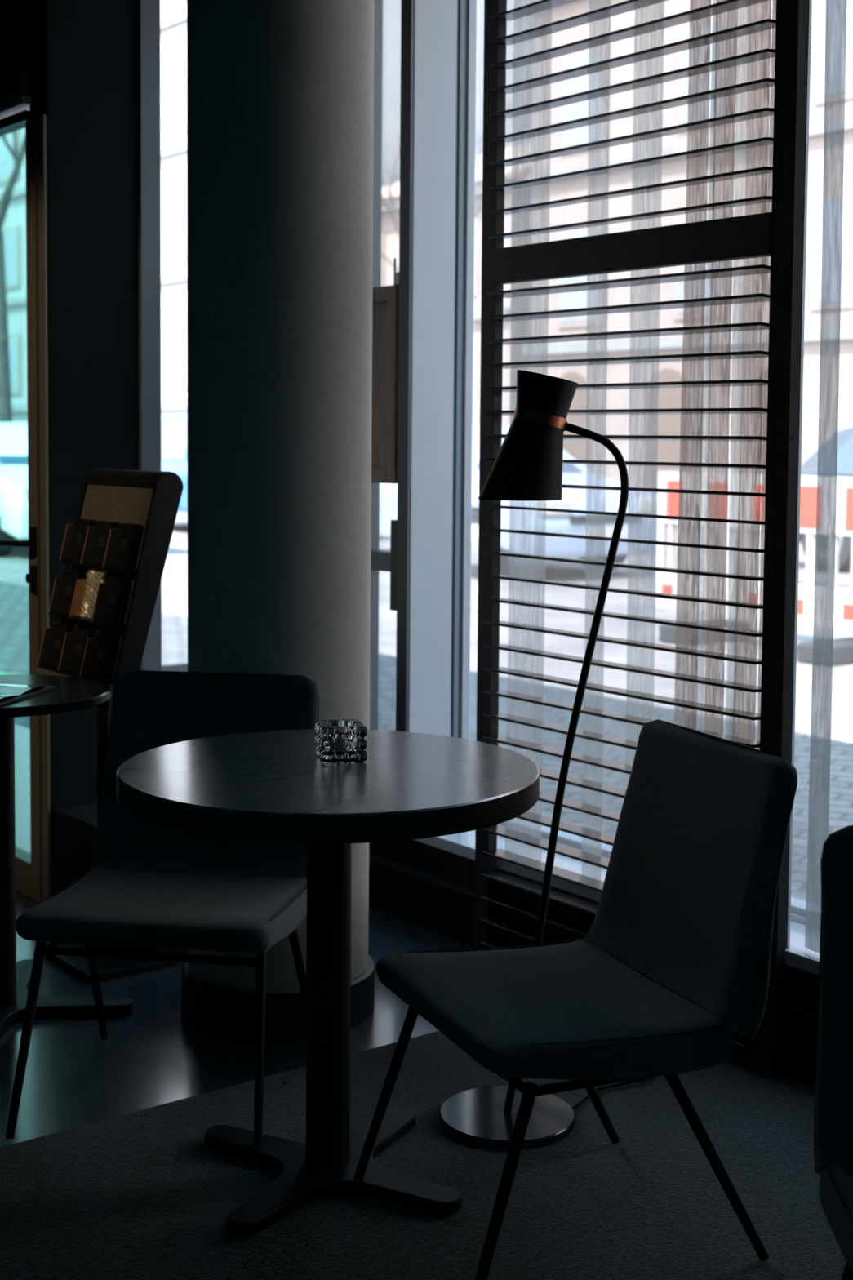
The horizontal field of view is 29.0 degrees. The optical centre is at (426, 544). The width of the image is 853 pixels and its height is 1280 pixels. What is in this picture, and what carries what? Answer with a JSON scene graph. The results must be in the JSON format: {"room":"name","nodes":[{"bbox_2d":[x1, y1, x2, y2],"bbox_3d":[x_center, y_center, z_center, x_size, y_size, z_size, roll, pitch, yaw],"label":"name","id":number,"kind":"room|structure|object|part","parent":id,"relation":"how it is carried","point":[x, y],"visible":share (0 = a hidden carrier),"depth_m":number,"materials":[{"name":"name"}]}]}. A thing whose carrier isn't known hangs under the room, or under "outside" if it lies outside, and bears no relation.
{"room":"cafe","nodes":[
{"label":"cafe","id":0,"kind":"room"},
{"bbox_2d":[0,0,29,78],"bbox_3d":[-1.855,-0.574,5.669,0.120,3.000,2.680,-2,5,-37],"label":"wall","id":1,"kind":"structure","parent":0,"point":[14,14],"depth_m":4.59,"materials":[{"name":"paint"}]},
{"bbox_2d":[0,70,51,902],"bbox_3d":[-1.405,-0.173,4.974,0.129,2.300,1.215,-2,5,-37],"label":"door","id":2,"kind":"structure","parent":1,"relation":"in","point":[24,547],"depth_m":4.63,"materials":[{"name":"grey"}]},
{"bbox_3d":[-1.362,-1.206,4.900,0.050,0.028,0.925,-2,5,-37],"label":"rail","id":3,"kind":"part","parent":2,"relation":"part of","materials":[{"name":"grey metal"}]},
{"bbox_3d":[-1.371,-0.159,4.970,0.006,2.072,0.925,-2,5,-37],"label":"glass pane","id":4,"kind":"part","parent":2,"relation":"part of","materials":[{"name":"glass"}]},
{"bbox_3d":[-1.164,-0.003,4.600,0.051,0.028,0.202,-2,5,-37],"label":"lever","id":5,"kind":"part","parent":2,"relation":"part of","materials":[{"name":"black metal"}]},
{"bbox_3d":[-1.380,0.925,5.041,0.050,0.100,0.925,-2,5,-37],"label":"rail","id":6,"kind":"part","parent":2,"relation":"part of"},
{"bbox_3d":[-1.083,-0.010,4.546,0.014,0.080,0.038,-2,5,-37],"label":"handle plate","id":7,"kind":"part","parent":2,"relation":"part of","materials":[{"name":"black metal"}]},
{"bbox_3d":[-1.085,0.097,4.556,0.012,0.078,0.036,-2,5,-37],"label":"lock plate","id":8,"kind":"part","parent":2,"relation":"part of","materials":[{"name":"black metal"}]},
{"bbox_2d":[28,0,138,897],"bbox_3d":[-0.708,-0.505,4.785,0.883,3.000,0.120,-2,5,-37],"label":"wall","id":9,"kind":"structure","parent":0,"point":[83,54],"depth_m":4.53,"materials":[{"name":"paint"}]},
{"bbox_2d":[53,802,187,954],"bbox_3d":[-0.660,0.879,4.468,0.480,0.280,0.600,-2,5,-37],"label":"baseboard","id":10,"kind":"structure","parent":9,"relation":"attached to","point":[75,827],"depth_m":4.47,"materials":[{"name":"paint"}]},
{"bbox_2d":[137,0,187,671],"bbox_3d":[-0.588,-0.768,4.835,0.615,2.280,0.115,-2,5,-37],"label":"window","id":11,"kind":"structure","parent":9,"relation":"in","point":[148,11],"depth_m":4.62,"materials":[{"name":"grey metal"}]},
{"bbox_2d":[369,0,397,729],"bbox_3d":[-0.150,-0.540,4.695,0.140,2.590,0.612,-2,5,-37],"label":"window","id":12,"kind":"structure","parent":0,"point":[383,560],"depth_m":4.75,"materials":[{"name":"grey"}]},
{"bbox_3d":[-0.180,0.040,4.821,0.055,0.055,0.422,-2,5,-37],"label":"rail","id":13,"kind":"part","parent":12,"relation":"part of","materials":[{"name":"grey metal"}]},
{"bbox_2d":[371,284,399,484],"bbox_3d":[-0.147,-0.450,4.668,0.050,0.548,0.268,-2,5,-37],"label":"box","id":14,"kind":"object","parent":12,"relation":"attached to","point":[385,299],"visible":0.35,"depth_m":4.60,"materials":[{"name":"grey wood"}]},
{"bbox_3d":[-0.143,-0.450,4.672,0.038,0.548,0.268,-2,5,-37],"label":"panel","id":15,"kind":"part","parent":14,"relation":"part of","materials":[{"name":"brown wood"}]},
{"bbox_2d":[393,257,399,284],"bbox_3d":[-0.078,-0.753,4.544,0.017,0.075,0.029,-2,5,-37],"label":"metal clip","id":16,"kind":"object","parent":14,"relation":"on","point":[396,275],"visible":0.54,"depth_m":4.55,"materials":[{"name":"grey metal"}]},
{"bbox_3d":[-0.077,0.057,4.540,0.030,0.250,0.040,-2,5,-37],"label":"pull handle","id":17,"kind":"part","parent":12,"relation":"part of","materials":[{"name":"black metal"}]},
{"bbox_2d":[0,889,815,1147],"bbox_3d":[-1.427,1.257,1.523,6.480,0.100,10.000,-2,5,-37],"label":"floor","id":18,"kind":"structure","parent":0,"point":[151,1055],"depth_m":3.54,"materials":[{"name":"stone"}]},
{"bbox_2d":[0,674,133,1033],"bbox_3d":[-0.966,0.694,3.726,0.496,0.734,0.496,-2,5,-37],"label":"round table","id":19,"kind":"object","parent":18,"relation":"on","point":[70,694],"visible":0.91,"depth_m":3.71,"materials":[{"name":"grey laminate"}]},
{"bbox_2d":[0,683,55,706],"bbox_3d":[-0.961,0.327,3.609,0.180,0.013,0.290,1,4,13],"label":"leaflet","id":20,"kind":"object","parent":19,"relation":"on","point":[9,693],"visible":1,"depth_m":3.63,"materials":[{"name":"white paper"}]},
{"bbox_2d":[35,467,183,983],"bbox_3d":[-0.786,0.429,4.079,0.240,1.227,0.389,-2,5,-37],"label":"brochure rack","id":21,"kind":"object","parent":18,"relation":"on","point":[151,500],"visible":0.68,"depth_m":3.98,"materials":[{"name":"black metal"}]},
{"bbox_2d":[44,622,74,667],"bbox_3d":[-0.919,0.250,4.117,0.044,0.104,0.084,-2,5,-37],"label":"leaflet","id":22,"kind":"object","parent":21,"relation":"on","point":[58,631],"visible":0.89,"depth_m":4.11,"materials":[{"name":"grey paper"}]},
{"bbox_2d":[54,569,84,614],"bbox_3d":[-0.893,0.120,4.127,0.044,0.104,0.084,-2,5,-37],"label":"leaflet","id":23,"kind":"object","parent":21,"relation":"on","point":[69,577],"visible":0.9,"depth_m":4.12,"materials":[{"name":"grey paper"}]},
{"bbox_2d":[37,664,113,684],"bbox_3d":[-0.858,0.314,4.016,0.035,0.006,0.359,-2,5,-37],"label":"shelf","id":24,"kind":"object","parent":21,"relation":"attached to","point":[46,669],"depth_m":4.03,"materials":[{"name":"black metal"}]},
{"bbox_3d":[-0.888,0.057,4.211,0.184,0.504,0.012,-2,5,-37],"label":"panel","id":25,"kind":"part","parent":21,"relation":"part of","materials":[{"name":"black paint"}]},
{"bbox_2d":[64,626,95,673],"bbox_3d":[-0.846,0.257,4.020,0.044,0.104,0.084,-2,5,-37],"label":"leaflet","id":26,"kind":"object","parent":21,"relation":"on","point":[80,635],"visible":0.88,"depth_m":4.01,"materials":[{"name":"grey paper"}]},
{"bbox_2d":[66,518,96,562],"bbox_3d":[-0.868,-0.011,4.137,0.044,0.104,0.084,-2,5,-37],"label":"leaflet","id":27,"kind":"object","parent":21,"relation":"on","point":[79,531],"visible":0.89,"depth_m":4.13,"materials":[{"name":"grey"}]},
{"bbox_2d":[48,612,124,628],"bbox_3d":[-0.832,0.183,4.026,0.035,0.006,0.359,-2,5,-37],"label":"shelf","id":28,"kind":"object","parent":21,"relation":"attached to","point":[73,618],"depth_m":4.03,"materials":[{"name":"black metal"}]},
{"bbox_2d":[79,567,109,617],"bbox_3d":[-0.816,0.114,4.033,0.045,0.128,0.096,-2,5,-37],"label":"packet","id":29,"kind":"object","parent":21,"relation":"on","point":[95,576],"visible":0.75,"depth_m":4.03,"materials":[{"name":"gold metal"}]},
{"bbox_2d":[59,560,136,572],"bbox_3d":[-0.807,0.052,4.036,0.035,0.006,0.359,-2,5,-37],"label":"shelf","id":30,"kind":"object","parent":21,"relation":"attached to","point":[82,566],"depth_m":4.04,"materials":[{"name":"black metal"}]},
{"bbox_2d":[86,631,118,679],"bbox_3d":[-0.772,0.264,3.924,0.044,0.104,0.084,-2,5,-37],"label":"leaflet","id":31,"kind":"object","parent":21,"relation":"on","point":[104,644],"visible":1,"depth_m":3.90,"materials":[{"name":"grey paper"}]},
{"bbox_2d":[87,520,118,565],"bbox_3d":[-0.794,-0.004,4.040,0.044,0.104,0.084,-2,5,-37],"label":"leaflet","id":32,"kind":"object","parent":21,"relation":"in","point":[102,528],"visible":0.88,"depth_m":4.03,"materials":[{"name":"grey"}]},
{"bbox_3d":[-0.789,1.031,4.117,0.240,0.020,0.260,-2,5,-37],"label":"floor plate","id":33,"kind":"part","parent":21,"relation":"part of","materials":[{"name":"black metal"}]},
{"bbox_2d":[97,577,130,624],"bbox_3d":[-0.747,0.134,3.933,0.044,0.104,0.084,-2,5,-37],"label":"leaflet","id":34,"kind":"object","parent":21,"relation":"on","point":[116,589],"visible":1,"depth_m":3.91,"materials":[{"name":"grey"}]},
{"bbox_2d":[109,523,142,568],"bbox_3d":[-0.721,0.003,3.943,0.044,0.104,0.084,-2,5,-37],"label":"leaflet","id":35,"kind":"object","parent":21,"relation":"on","point":[127,535],"visible":1,"depth_m":3.92,"materials":[{"name":"grey"}]},
{"bbox_3d":[-0.767,0.068,4.067,0.166,0.504,0.365,-2,5,-37],"label":"casing","id":36,"kind":"part","parent":21,"relation":"part of","materials":[{"name":"black paint"}]},
{"bbox_3d":[-0.661,0.079,3.912,0.184,0.504,0.012,-2,5,-37],"label":"panel","id":37,"kind":"part","parent":21,"relation":"part of","materials":[{"name":"black paint"}]},
{"bbox_2d":[4,670,319,1146],"bbox_3d":[-0.494,0.691,3.276,0.488,0.800,0.591,1,4,8],"label":"upholstered chair","id":38,"kind":"object","parent":18,"relation":"on","point":[147,884],"visible":0.81,"depth_m":3.41,"materials":[{"name":"grey fabric"}]},
{"bbox_3d":[-0.753,0.928,3.095,0.020,0.345,0.129,2,4,20],"label":"leg","id":39,"kind":"part","parent":38,"relation":"part of","materials":[{"name":"black metal"}]},
{"bbox_3d":[-0.699,0.904,3.463,0.019,0.347,0.197,1,4,2],"label":"leg","id":40,"kind":"part","parent":38,"relation":"part of","materials":[{"name":"black metal"}]},
{"bbox_3d":[-0.502,0.769,3.219,0.421,0.016,0.244,1,4,8],"label":"seat frame","id":41,"kind":"part","parent":38,"relation":"part of","materials":[{"name":"black metal"}]},
{"bbox_3d":[-0.501,0.725,3.231,0.486,0.090,0.422,1,4,8],"label":"seat","id":42,"kind":"part","parent":38,"relation":"part of","materials":[{"name":"grey fabric"}]},
{"bbox_3d":[-0.460,0.499,3.486,0.486,0.444,0.142,1,4,8],"label":"backrest","id":43,"kind":"part","parent":38,"relation":"part of","materials":[{"name":"grey fabric"}]},
{"bbox_3d":[-0.306,0.936,3.029,0.020,0.345,0.129,0,4,-3],"label":"leg","id":44,"kind":"part","parent":38,"relation":"part of","materials":[{"name":"black metal"}]},
{"bbox_3d":[-0.253,0.912,3.398,0.019,0.347,0.197,2,4,15],"label":"leg","id":45,"kind":"part","parent":38,"relation":"part of","materials":[{"name":"black metal"}]},
{"bbox_2d":[181,0,374,1040],"bbox_3d":[-0.329,-0.431,3.706,0.444,3.000,0.444,-2,5,-37],"label":"round column","id":46,"kind":"structure","parent":18,"relation":"on","point":[280,93],"depth_m":3.54,"materials":[{"name":"paint"}]},
{"bbox_2d":[0,1031,846,1279],"bbox_3d":[-0.295,1.322,-0.118,5.900,0.004,5.615,-2,5,-37],"label":"carpet","id":47,"kind":"object","parent":18,"relation":"on","point":[142,1194],"visible":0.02,"depth_m":2.84,"materials":[{"name":"grey carpet"}]},
{"bbox_2d":[116,728,539,1235],"bbox_3d":[-0.172,0.752,2.900,0.732,0.731,0.732,-2,5,-37],"label":"round table","id":48,"kind":"object","parent":47,"relation":"on","point":[270,786],"visible":0.99,"depth_m":2.84,"materials":[{"name":"black wood"}]},
{"bbox_2d":[315,719,367,764],"bbox_3d":[-0.152,0.350,2.929,0.083,0.066,0.083,-1,4,-15],"label":"candle holder","id":49,"kind":"object","parent":48,"relation":"on","point":[340,741],"visible":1,"depth_m":2.89,"materials":[{"name":"clear glass"}]},
{"bbox_2d":[439,369,628,1150],"bbox_3d":[0.178,0.391,3.126,0.301,1.436,0.262,-2,5,-37],"label":"floor lamp","id":50,"kind":"object","parent":47,"relation":"on","point":[527,466],"visible":0.94,"depth_m":3.07,"materials":[{"name":"black metal"}]},
{"bbox_3d":[0.175,-0.160,3.078,0.155,0.151,0.154,-2,5,-37],"label":"lamp shade","id":51,"kind":"part","parent":50,"relation":"part of","materials":[{"name":"black paint"}]},
{"bbox_3d":[0.225,-0.280,3.070,0.115,0.090,0.116,-2,5,-37],"label":"lamp shade","id":52,"kind":"part","parent":50,"relation":"part of","materials":[{"name":"black paint"}]},
{"bbox_2d":[353,719,797,1279],"bbox_3d":[0.236,0.734,2.729,0.591,0.800,0.488,-1,4,-23],"label":"upholstered chair","id":53,"kind":"object","parent":47,"relation":"on","point":[675,955],"visible":1,"depth_m":2.69,"materials":[{"name":"grey fabric"}]},
{"bbox_3d":[-0.068,0.949,2.859,0.129,0.345,0.020,0,4,-12],"label":"leg","id":54,"kind":"part","parent":53,"relation":"part of","materials":[{"name":"black metal"}]},
{"bbox_3d":[0.112,0.978,2.445,0.129,0.345,0.020,-2,5,-35],"label":"leg","id":55,"kind":"part","parent":53,"relation":"part of","materials":[{"name":"black metal"}]},
{"bbox_3d":[0.192,0.765,2.713,0.422,0.090,0.486,-1,4,-23],"label":"seat","id":56,"kind":"part","parent":53,"relation":"part of","materials":[{"name":"grey fabric"}]},
{"bbox_3d":[0.179,0.809,2.708,0.244,0.016,0.421,-1,4,-23],"label":"seat frame","id":57,"kind":"part","parent":53,"relation":"part of","materials":[{"name":"black metal"}]},
{"bbox_3d":[0.274,0.942,3.007,0.197,0.347,0.019,-2,4,-30],"label":"leg","id":58,"kind":"part","parent":53,"relation":"part of","materials":[{"name":"black metal"}]},
{"bbox_3d":[0.444,0.551,2.807,0.142,0.444,0.486,-1,4,-23],"label":"backrest","id":59,"kind":"part","parent":53,"relation":"part of","materials":[{"name":"grey fabric"}]},
{"bbox_3d":[0.454,0.971,2.594,0.197,0.347,0.019,-1,4,-17],"label":"leg","id":60,"kind":"part","parent":53,"relation":"part of","materials":[{"name":"black metal"}]},
{"bbox_2d":[571,1078,646,1110],"bbox_3d":[0.390,1.093,3.330,0.044,0.008,0.369,4,5,42],"label":"power cord","id":61,"kind":"object","parent":47,"relation":"on","point":[587,1097],"visible":0.61,"depth_m":3.32,"materials":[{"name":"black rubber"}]},
{"bbox_2d":[474,0,808,1078],"bbox_3d":[0.435,-0.285,3.687,0.064,2.715,0.986,-2,5,-37],"label":"window blind","id":62,"kind":"object","parent":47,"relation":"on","point":[777,234],"visible":0.8,"depth_m":3.61,"materials":[{"name":"black paint"}]},
{"bbox_3d":[0.427,1.051,3.781,0.032,0.035,0.871,-2,5,-37],"label":"rail","id":63,"kind":"part","parent":62,"relation":"part of","materials":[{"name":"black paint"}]},
{"bbox_3d":[0.429,0.218,3.723,0.064,1.615,0.871,-2,5,-37],"label":"slat panel","id":64,"kind":"part","parent":62,"relation":"part of","materials":[{"name":"black"}]},
{"bbox_3d":[0.441,-1.128,3.634,0.064,0.823,0.871,-2,5,-37],"label":"slat panel","id":65,"kind":"part","parent":62,"relation":"part of","materials":[{"name":"black"}]},
{"bbox_3d":[0.441,-0.652,3.669,0.032,0.084,0.871,-2,5,-37],"label":"rail","id":66,"kind":"part","parent":62,"relation":"part of","materials":[{"name":"black paint"}]},
{"bbox_2d":[813,825,852,1279],"bbox_3d":[0.737,0.791,1.922,0.488,0.800,0.591,1,4,2],"label":"upholstered chair","id":67,"kind":"object","parent":47,"relation":"on","point":[833,1093],"visible":1,"depth_m":2.12,"materials":[{"name":"grey fabric"}]},
{"bbox_3d":[0.735,0.825,1.876,0.486,0.090,0.422,1,4,2],"label":"seat","id":68,"kind":"part","parent":67,"relation":"part of","materials":[{"name":"grey fabric"}]},
{"bbox_3d":[0.514,1.005,2.085,0.019,0.347,0.197,0,4,-5],"label":"leg","id":69,"kind":"part","parent":67,"relation":"part of","materials":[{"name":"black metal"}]},
{"bbox_2d":[368,839,818,1085],"bbox_3d":[1.872,-0.309,2.155,0.356,3.000,7.200,-2,5,-37],"label":"wall","id":70,"kind":"structure","parent":0,"point":[448,913],"depth_m":4.28,"materials":[{"name":"paint"}]},
{"bbox_2d":[395,0,413,732],"bbox_3d":[-0.056,-0.602,4.349,0.008,2.738,0.046,-2,5,-37],"label":"window frame","id":71,"kind":"structure","parent":70,"relation":"attached to","point":[406,6],"depth_m":4.35,"materials":[{"name":"grey metal"}]},
{"bbox_2d":[408,0,457,736],"bbox_3d":[0.005,-0.605,4.392,0.142,2.738,0.047,-2,5,-37],"label":"window frame","id":72,"kind":"structure","parent":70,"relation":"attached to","point":[435,21],"depth_m":4.38,"materials":[{"name":"grey metal"}]},
{"bbox_2d":[368,853,817,1022],"bbox_3d":[0.282,0.914,4.023,0.006,0.015,2.450,-2,5,-37],"label":"baseboard","id":73,"kind":"structure","parent":70,"relation":"attached to","point":[793,1009],"depth_m":4.30,"materials":[{"name":"grey"}]},
{"bbox_2d":[413,830,819,975],"bbox_3d":[0.356,0.807,4.072,0.194,0.030,2.450,-2,5,-37],"label":"window sill","id":74,"kind":"structure","parent":70,"relation":"attached to","point":[797,956],"depth_m":4.02,"materials":[{"name":"white"}]},
{"bbox_2d":[450,0,806,924],"bbox_3d":[0.444,-0.501,4.031,0.116,2.610,2.430,-2,5,-37],"label":"window","id":75,"kind":"structure","parent":70,"relation":"in","point":[466,9],"depth_m":4.44,"materials":[{"name":"grey"}]},
{"bbox_3d":[0.454,0.782,4.131,0.065,0.013,2.430,-2,5,-37],"label":"frame","id":76,"kind":"part","parent":75,"relation":"part of","materials":[{"name":"grey metal"}]},
{"bbox_2d":[785,0,812,948],"bbox_3d":[0.756,-0.528,3.337,0.015,2.738,0.024,-2,5,-37],"label":"window frame","id":77,"kind":"structure","parent":70,"relation":"attached to","point":[810,2],"depth_m":3.35,"materials":[{"name":"grey metal"}]},
{"bbox_3d":[0.763,-1.851,3.351,0.030,0.100,1.820,-2,5,-37],"label":"rail","id":78,"kind":"object","parent":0,"visible":0},
{"bbox_2d":[505,0,847,952],"bbox_3d":[0.713,-0.488,3.431,0.035,2.632,1.750,-2,5,-37],"label":"sheer curtain","id":79,"kind":"object","parent":78,"relation":"hanging from","point":[742,480],"visible":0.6,"depth_m":3.58,"materials":[{"name":"fabric"}]},
{"label":"outside","id":80,"kind":"structure","parent":0,"visible":0},
{"bbox_2d":[161,612,852,901],"bbox_3d":[-17.633,-0.742,30.579,2.870,0.180,110.000,-2,5,-37],"label":"ground","id":81,"kind":"structure","parent":80,"point":[174,627],"depth_m":7.06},
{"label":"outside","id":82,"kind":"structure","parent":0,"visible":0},
{"bbox_2d":[161,511,852,742],"bbox_3d":[5.089,-1.680,47.774,54.150,0.180,110.000,-2,5,-37],"label":"street","id":83,"kind":"structure","parent":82,"point":[175,575],"depth_m":11.49,"materials":[{"name":"grey asphalt"}]},
{"bbox_2d":[160,414,187,511],"bbox_3d":[-2.567,-0.961,22.366,2.050,1.600,4.670,-2,5,-37],"label":"car","id":84,"kind":"object","parent":83,"relation":"on","point":[173,428],"visible":0.02,"depth_m":22.13,"materials":[{"name":"blue paint"}]},
{"bbox_2d":[160,0,513,415],"bbox_3d":[-7.893,-17.270,53.133,11.350,30.000,28.100,-2,5,-37],"label":"building","id":85,"kind":"structure","parent":83,"relation":"on","point":[173,37],"depth_m":42.85,"materials":[{"name":"grey"}]},
{"bbox_3d":[-6.314,-11.588,42.417,0.025,1.700,1.500,-2,5,-37],"label":"pane","id":86,"kind":"part","parent":85,"relation":"part of","materials":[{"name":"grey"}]},
{"bbox_3d":[-6.343,-8.295,42.634,0.025,1.700,1.500,-2,5,-37],"label":"pane","id":87,"kind":"part","parent":85,"relation":"part of","materials":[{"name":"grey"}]},
{"bbox_3d":[-6.371,-5.002,42.852,0.025,1.700,1.500,-2,5,-37],"label":"pane","id":88,"kind":"part","parent":85,"relation":"part of","materials":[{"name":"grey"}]},
{"bbox_2d":[381,146,511,425],"bbox_3d":[3.626,-5.552,39.589,10.900,8.600,7.200,-2,5,-37],"label":"building","id":89,"kind":"structure","parent":83,"relation":"on","point":[389,235],"depth_m":34.82,"materials":[{"name":"grey"}]},
{"bbox_3d":[-0.400,-7.555,36.385,0.450,0.250,6.900,-2,5,-37],"label":"cornice","id":90,"kind":"part","parent":89,"relation":"part of","materials":[{"name":"grey stone"}]},
{"bbox_2d":[381,56,579,271],"bbox_3d":[-0.268,-4.742,28.348,5.750,8.398,4.092,2,4,27],"label":"bare tree","id":91,"kind":"object","parent":83,"relation":"on","point":[383,203],"visible":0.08,"depth_m":27.85,"materials":[{"name":"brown plant"}]},
{"bbox_2d":[379,425,657,577],"bbox_3d":[0.369,-0.507,17.019,2.050,1.450,4.370,-2,5,-37],"label":"car","id":92,"kind":"object","parent":83,"relation":"on","point":[573,499],"visible":0.12,"depth_m":15.44,"materials":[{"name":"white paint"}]},
{"bbox_2d":[568,515,627,524],"bbox_3d":[1.663,-0.239,15.323,0.900,0.080,0.060,-2,5,-37],"label":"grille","id":93,"kind":"object","parent":92,"relation":"attached to","point":[572,519],"depth_m":15.12,"materials":[{"name":"metal"}]},
{"bbox_3d":[1.677,-0.113,15.312,0.520,0.110,0.030,-2,5,-37],"label":"number plate","id":94,"kind":"part","parent":92,"relation":"part of","materials":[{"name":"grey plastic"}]},
{"bbox_2d":[547,0,852,493],"bbox_3d":[16.321,-8.878,24.084,12.350,17.500,31.700,-2,5,-37],"label":"building","id":95,"kind":"structure","parent":83,"relation":"on","point":[672,198],"depth_m":30.36,"materials":[{"name":"grey"}]},
{"bbox_3d":[2.854,-2.099,32.565,0.070,2.620,1.040,-2,5,-37],"label":"arched door","id":96,"kind":"part","parent":95,"relation":"part of","materials":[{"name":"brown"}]},
{"bbox_3d":[2.999,-5.215,32.117,0.025,1.700,1.100,-2,5,-37],"label":"pane","id":97,"kind":"part","parent":95,"relation":"part of","materials":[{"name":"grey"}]},
{"bbox_3d":[3.028,-8.607,31.893,0.025,1.700,1.100,-2,5,-37],"label":"pane","id":98,"kind":"part","parent":95,"relation":"part of","materials":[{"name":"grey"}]},
{"bbox_3d":[4.445,-1.946,30.472,0.070,2.620,1.040,-2,5,-37],"label":"arched door","id":99,"kind":"part","parent":95,"relation":"part of","materials":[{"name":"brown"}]},
{"bbox_3d":[4.907,-5.032,29.605,0.025,1.700,1.100,-2,5,-37],"label":"pane","id":100,"kind":"part","parent":95,"relation":"part of","materials":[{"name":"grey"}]},
{"bbox_3d":[4.937,-8.425,29.381,0.025,1.700,1.100,-2,5,-37],"label":"pane","id":101,"kind":"part","parent":95,"relation":"part of","materials":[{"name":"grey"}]},
{"bbox_3d":[6.035,-1.794,28.378,0.070,2.620,1.040,-2,5,-37],"label":"arched door","id":102,"kind":"part","parent":95,"relation":"part of","materials":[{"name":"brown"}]},
{"bbox_3d":[6.816,-4.850,27.093,0.025,1.700,1.100,-2,5,-37],"label":"pane","id":103,"kind":"part","parent":95,"relation":"part of","materials":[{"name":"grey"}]},
{"bbox_3d":[6.845,-8.242,26.869,0.025,1.700,1.100,-2,5,-37],"label":"pane","id":104,"kind":"part","parent":95,"relation":"part of","materials":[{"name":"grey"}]},
{"bbox_2d":[655,471,852,666],"bbox_3d":[2.192,0.118,10.373,0.600,1.110,2.046,-2,5,-37],"label":"barrier","id":105,"kind":"object","parent":83,"relation":"on","point":[668,504],"visible":0.34,"depth_m":10.12,"materials":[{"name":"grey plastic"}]},
{"bbox_2d":[799,426,852,571],"bbox_3d":[5.604,-0.414,15.909,2.050,1.500,4.670,-2,5,-37],"label":"car","id":106,"kind":"object","parent":83,"relation":"on","point":[845,441],"visible":0.11,"depth_m":16.51,"materials":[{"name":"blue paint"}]}
]}

